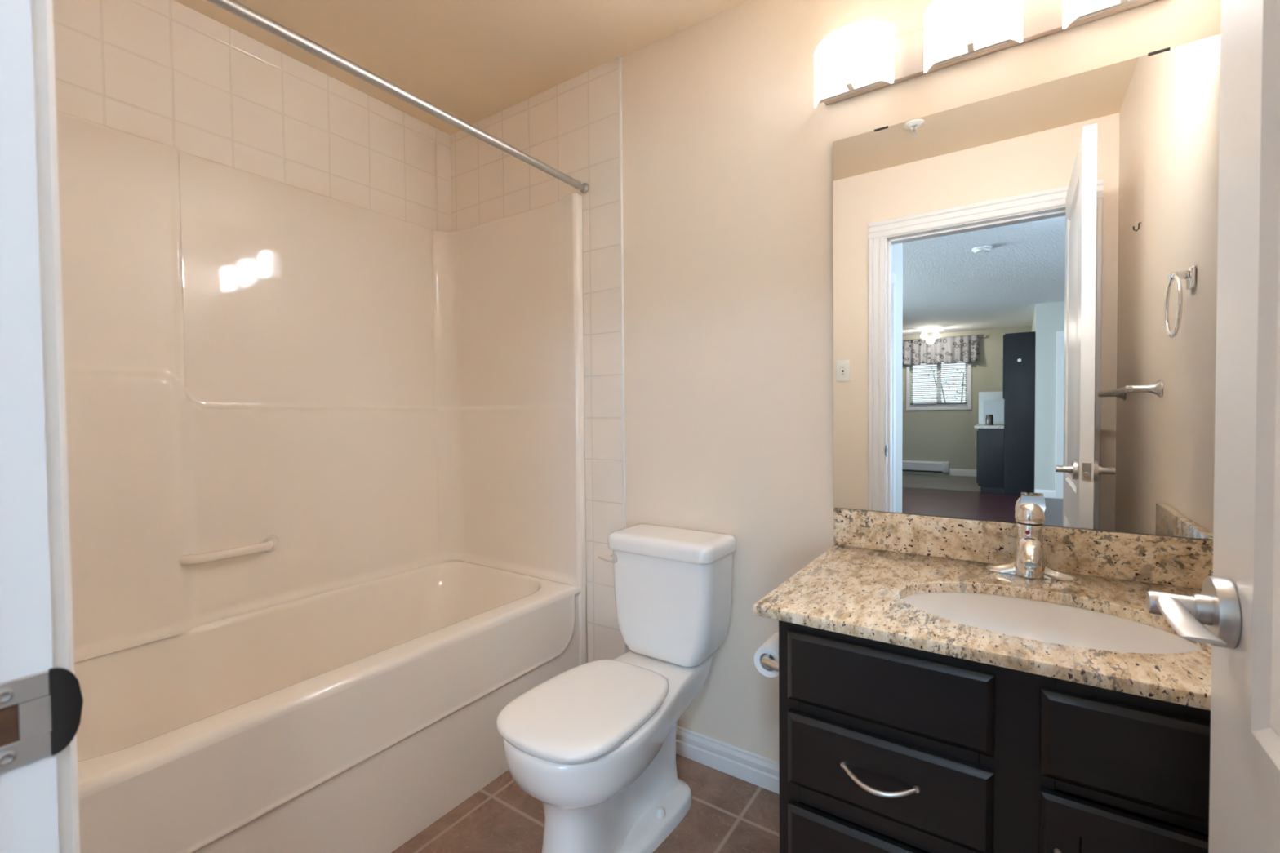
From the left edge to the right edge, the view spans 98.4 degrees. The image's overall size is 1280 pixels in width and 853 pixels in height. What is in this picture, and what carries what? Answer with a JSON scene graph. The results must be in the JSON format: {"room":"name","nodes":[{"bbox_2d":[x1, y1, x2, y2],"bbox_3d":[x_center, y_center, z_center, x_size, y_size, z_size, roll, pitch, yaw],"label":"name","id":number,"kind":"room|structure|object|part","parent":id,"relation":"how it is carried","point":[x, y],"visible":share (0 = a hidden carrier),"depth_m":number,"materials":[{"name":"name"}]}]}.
{"room":"bathroom","nodes":[
{"label":"bathroom","id":0,"kind":"room"},
{"bbox_2d":[174,0,746,134],"bbox_3d":[-0.231,-1.291,1.178,2.624,0.060,1.604,0,2,34],"label":"ceiling","id":1,"kind":"structure","parent":0,"point":[473,60],"depth_m":1.80,"materials":[{"name":"beige paint"}]},
{"bbox_2d":[391,754,779,852],"bbox_3d":[-0.239,1.140,1.190,2.624,0.060,1.709,0,2,34],"label":"floor","id":2,"kind":"structure","parent":0,"point":[726,813],"depth_m":1.53,"materials":[{"name":"brown tile"}]},
{"bbox_2d":[56,110,586,852],"bbox_3d":[-0.929,0.137,1.641,0.759,1.937,1.474,0,2,34],"label":"bathtub","id":3,"kind":"object","parent":2,"relation":"on","point":[326,460],"visible":0.94,"depth_m":1.73,"materials":[{"name":"white plastic"}]},
{"bbox_2d":[74,560,580,852],"bbox_3d":[-0.932,0.851,1.644,0.759,0.508,1.441,0,2,34],"label":"tub","id":4,"kind":"object","parent":3,"relation":"in","point":[353,716],"depth_m":1.49,"materials":[{"name":"white plastic"}]},
{"bbox_2d":[496,524,736,852],"bbox_3d":[-0.056,0.719,1.508,0.379,0.764,0.724,0,2,34],"label":"toilet","id":5,"kind":"object","parent":2,"relation":"on","point":[594,742],"visible":1,"depth_m":1.47,"materials":[{"name":"white ceramic"}]},
{"bbox_3d":[-0.130,0.691,1.390,0.326,0.024,0.447,0,2,34],"label":"lid","id":6,"kind":"part","parent":5,"relation":"part of","materials":[{"name":"white"}]},
{"bbox_3d":[-0.101,0.413,1.723,0.058,0.028,0.031,0,2,34],"label":"flush lever","id":7,"kind":"part","parent":5,"relation":"part of","materials":[{"name":"beige plastic"}]},
{"bbox_3d":[-0.058,0.907,1.498,0.340,0.388,0.692,0,2,34],"label":"bowl","id":8,"kind":"part","parent":5,"relation":"part of","materials":[{"name":"white ceramic"}]},
{"bbox_3d":[0.092,0.358,1.712,0.368,0.052,0.202,0,2,34],"label":"tank lid","id":9,"kind":"part","parent":5,"relation":"part of","materials":[{"name":"white ceramic"}]},
{"bbox_3d":[0.096,0.541,1.720,0.350,0.323,0.183,0,2,34],"label":"tank","id":10,"kind":"part","parent":5,"relation":"part of","materials":[{"name":"white ceramic"}]},
{"bbox_2d":[778,620,1210,852],"bbox_3d":[0.710,0.731,1.070,0.720,0.746,0.619,0,2,34],"label":"vanity cabinet","id":11,"kind":"object","parent":2,"relation":"on","point":[884,748],"visible":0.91,"depth_m":0.86,"materials":[{"name":"black wood"}]},
{"bbox_2d":[761,653,778,671],"bbox_3d":[0.301,0.482,1.159,0.058,0.040,0.157,0,2,34],"label":"toilet paper holder","id":12,"kind":"object","parent":11,"relation":"attached to","point":[767,661],"visible":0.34,"depth_m":1.11,"materials":[{"name":"silver metal"}]},
{"bbox_2d":[753,631,778,678],"bbox_3d":[0.292,0.487,1.182,0.063,0.063,0.100,0,2,34],"label":"toilet paper roll","id":13,"kind":"object","parent":12,"relation":"hanging from","point":[771,646],"visible":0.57,"depth_m":1.15,"materials":[{"name":"white paper"}]},
{"bbox_3d":[0.414,0.841,0.949,0.324,0.268,0.018,0,2,34],"label":"drawer","id":14,"kind":"part","parent":11,"relation":"part of","materials":[{"name":"brown wood"}]},
{"bbox_3d":[0.397,0.600,0.925,0.127,0.022,0.034,0,2,34],"label":"handle","id":15,"kind":"part","parent":11,"relation":"part of","materials":[{"name":"silver metal"}]},
{"bbox_3d":[0.412,0.599,0.943,0.324,0.133,0.018,0,2,34],"label":"drawer","id":16,"kind":"part","parent":11,"relation":"part of","materials":[{"name":"brown wood"}]},
{"bbox_3d":[0.411,0.444,0.940,0.324,0.127,0.018,0,2,34],"label":"drawer","id":17,"kind":"part","parent":11,"relation":"part of","materials":[{"name":"brown wood"}]},
{"bbox_2d":[751,507,1213,711],"bbox_3d":[0.696,0.296,1.083,0.765,0.122,0.592,0,2,34],"label":"countertop","id":18,"kind":"structure","parent":11,"relation":"on","point":[858,587],"depth_m":1.14,"materials":[{"name":"beige stone"}]},
{"bbox_2d":[985,495,1076,581],"bbox_3d":[0.848,0.245,1.222,0.148,0.170,0.140,-1,1,-21],"label":"faucet","id":19,"kind":"object","parent":18,"relation":"on","point":[1028,561],"visible":1,"depth_m":1.21,"materials":[{"name":"silver metal"}]},
{"bbox_3d":[0.838,0.267,1.186,0.047,0.053,0.115,0,2,34],"label":"spout","id":20,"kind":"part","parent":19,"relation":"part of","materials":[{"name":"silver metal"}]},
{"bbox_3d":[0.889,0.180,1.250,0.047,0.043,0.018,0,2,34],"label":"lever","id":21,"kind":"part","parent":19,"relation":"part of","materials":[{"name":"silver metal"}]},
{"bbox_2d":[902,591,1201,653],"bbox_3d":[0.718,0.433,1.007,0.488,0.148,0.350,0,2,34],"label":"sink basin","id":22,"kind":"object","parent":18,"relation":"in","point":[1024,618],"visible":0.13,"depth_m":1.01,"materials":[{"name":"white ceramic"}]},
{"bbox_3d":[0.599,0.674,0.790,0.011,0.123,0.034,0,2,34],"label":"handle","id":23,"kind":"part","parent":11,"relation":"part of","materials":[{"name":"silver metal"}]},
{"bbox_3d":[0.723,0.758,0.737,0.308,0.437,0.018,0,2,34],"label":"door","id":24,"kind":"part","parent":11,"relation":"part of","materials":[{"name":"brown wood"}]},
{"bbox_3d":[0.720,0.452,0.730,0.308,0.128,0.018,0,2,34],"label":"false drawer","id":25,"kind":"part","parent":11,"relation":"part of","materials":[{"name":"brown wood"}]},
{"bbox_2d":[582,0,1221,762],"bbox_3d":[0.203,-0.094,1.827,2.624,2.370,0.100,0,2,34],"label":"wall","id":26,"kind":"structure","parent":0,"point":[727,151],"depth_m":1.67,"materials":[{"name":"beige paint"}]},
{"bbox_2d":[449,57,624,662],"bbox_3d":[-0.442,-0.097,2.200,0.922,2.370,0.008,0,2,34],"label":"wall tile","id":27,"kind":"structure","parent":26,"relation":"attached to","point":[571,126],"depth_m":2.01,"materials":[{"name":"white tile"}]},
{"bbox_2d":[618,56,626,653],"bbox_3d":[-0.059,-0.094,1.938,0.007,2.370,0.011,0,2,34],"label":"trim","id":28,"kind":"structure","parent":26,"relation":"attached to","point":[620,57],"depth_m":1.93,"materials":[{"name":"white paint"}]},
{"bbox_2d":[675,725,779,794],"bbox_3d":[0.269,1.049,1.747,0.763,0.088,0.013,0,2,34],"label":"baseboard","id":29,"kind":"structure","parent":26,"relation":"attached to","point":[762,771],"depth_m":1.73,"materials":[{"name":"white paint"}]},
{"bbox_2d":[813,0,1157,107],"bbox_3d":[0.777,-0.949,1.294,0.747,0.145,0.094,0,2,34],"label":"vanity light","id":30,"kind":"object","parent":26,"relation":"attached to","point":[861,57],"visible":1,"depth_m":1.33,"materials":[{"name":"white glass"}]},
{"bbox_3d":[0.545,-0.950,1.437,0.202,0.145,0.070,0,2,34],"label":"lamp shade","id":31,"kind":"part","parent":30,"relation":"part of","materials":[{"name":"white glass"}]},
{"bbox_3d":[0.769,-0.948,1.285,0.202,0.145,0.070,0,2,34],"label":"lamp shade","id":32,"kind":"part","parent":30,"relation":"part of","materials":[{"name":"white glass"}]},
{"bbox_3d":[0.996,-0.947,1.131,0.202,0.145,0.070,0,2,34],"label":"lamp shade","id":33,"kind":"part","parent":30,"relation":"part of","materials":[{"name":"white glass"}]},
{"bbox_2d":[833,507,1213,589],"bbox_3d":[0.857,0.278,1.319,0.765,0.100,0.020,0,2,34],"label":"backsplash","id":34,"kind":"structure","parent":26,"relation":"attached to","point":[1174,561],"depth_m":1.25,"materials":[{"name":"beige stone"}]},
{"bbox_2d":[832,34,1220,539],"bbox_3d":[0.853,-0.277,1.312,0.767,1.007,0.011,0,2,34],"label":"mirror","id":35,"kind":"object","parent":26,"relation":"attached to","point":[1025,280],"visible":0.92,"depth_m":1.26,"materials":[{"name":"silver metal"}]},
{"bbox_3d":[-0.680,-0.056,0.529,2.424,2.370,0.053,0,2,34],"label":"wall","id":36,"kind":"structure","parent":0,"visible":0},
{"bbox_2d":[0,0,83,852],"bbox_3d":[-0.121,0.081,0.116,0.932,2.105,0.149,0,2,34],"label":"door frame","id":37,"kind":"structure","parent":36,"relation":"attached to","point":[42,700],"depth_m":0.37,"materials":[{"name":"white paint"}]},
{"bbox_3d":[-0.413,0.196,0.363,0.002,0.058,0.036,0,2,34],"label":"strike plate","id":38,"kind":"part","parent":37,"relation":"part of","materials":[{"name":"silver metal"}]},
{"bbox_2d":[205,0,588,193],"bbox_3d":[-0.618,-0.849,1.395,0.038,0.038,1.485,0,2,34],"label":"shower curtain rod","id":39,"kind":"object","parent":36,"relation":"attached to","point":[241,11],"visible":1,"depth_m":1.35,"materials":[{"name":"grey metal"}]},
{"bbox_2d":[1146,0,1279,852],"bbox_3d":[0.422,0.094,0.277,0.156,2.038,0.757,0,2,34],"label":"door","id":40,"kind":"structure","parent":36,"relation":"in","point":[1236,611],"depth_m":0.51,"materials":[{"name":"white paint"}]},
{"bbox_3d":[0.523,0.183,0.534,0.029,0.021,0.098,0,1,25],"label":"lever","id":41,"kind":"part","parent":40,"relation":"part of","materials":[{"name":"silver metal"}]},
{"bbox_3d":[0.554,0.183,0.558,0.060,0.067,0.067,0,2,34],"label":"lever handle","id":42,"kind":"part","parent":40,"relation":"part of","materials":[{"name":"silver metal"}]},
{"bbox_3d":[-1.322,-0.080,1.830,0.100,2.370,1.609,0,2,34],"label":"wall","id":43,"kind":"structure","parent":0,"visible":0},
{"bbox_2d":[52,0,451,231],"bbox_3d":[-1.253,-1.031,1.826,0.008,0.470,1.494,0,2,34],"label":"wall tile","id":44,"kind":"structure","parent":43,"relation":"attached to","point":[166,72],"depth_m":1.77,"materials":[{"name":"white tile"}]}
]}

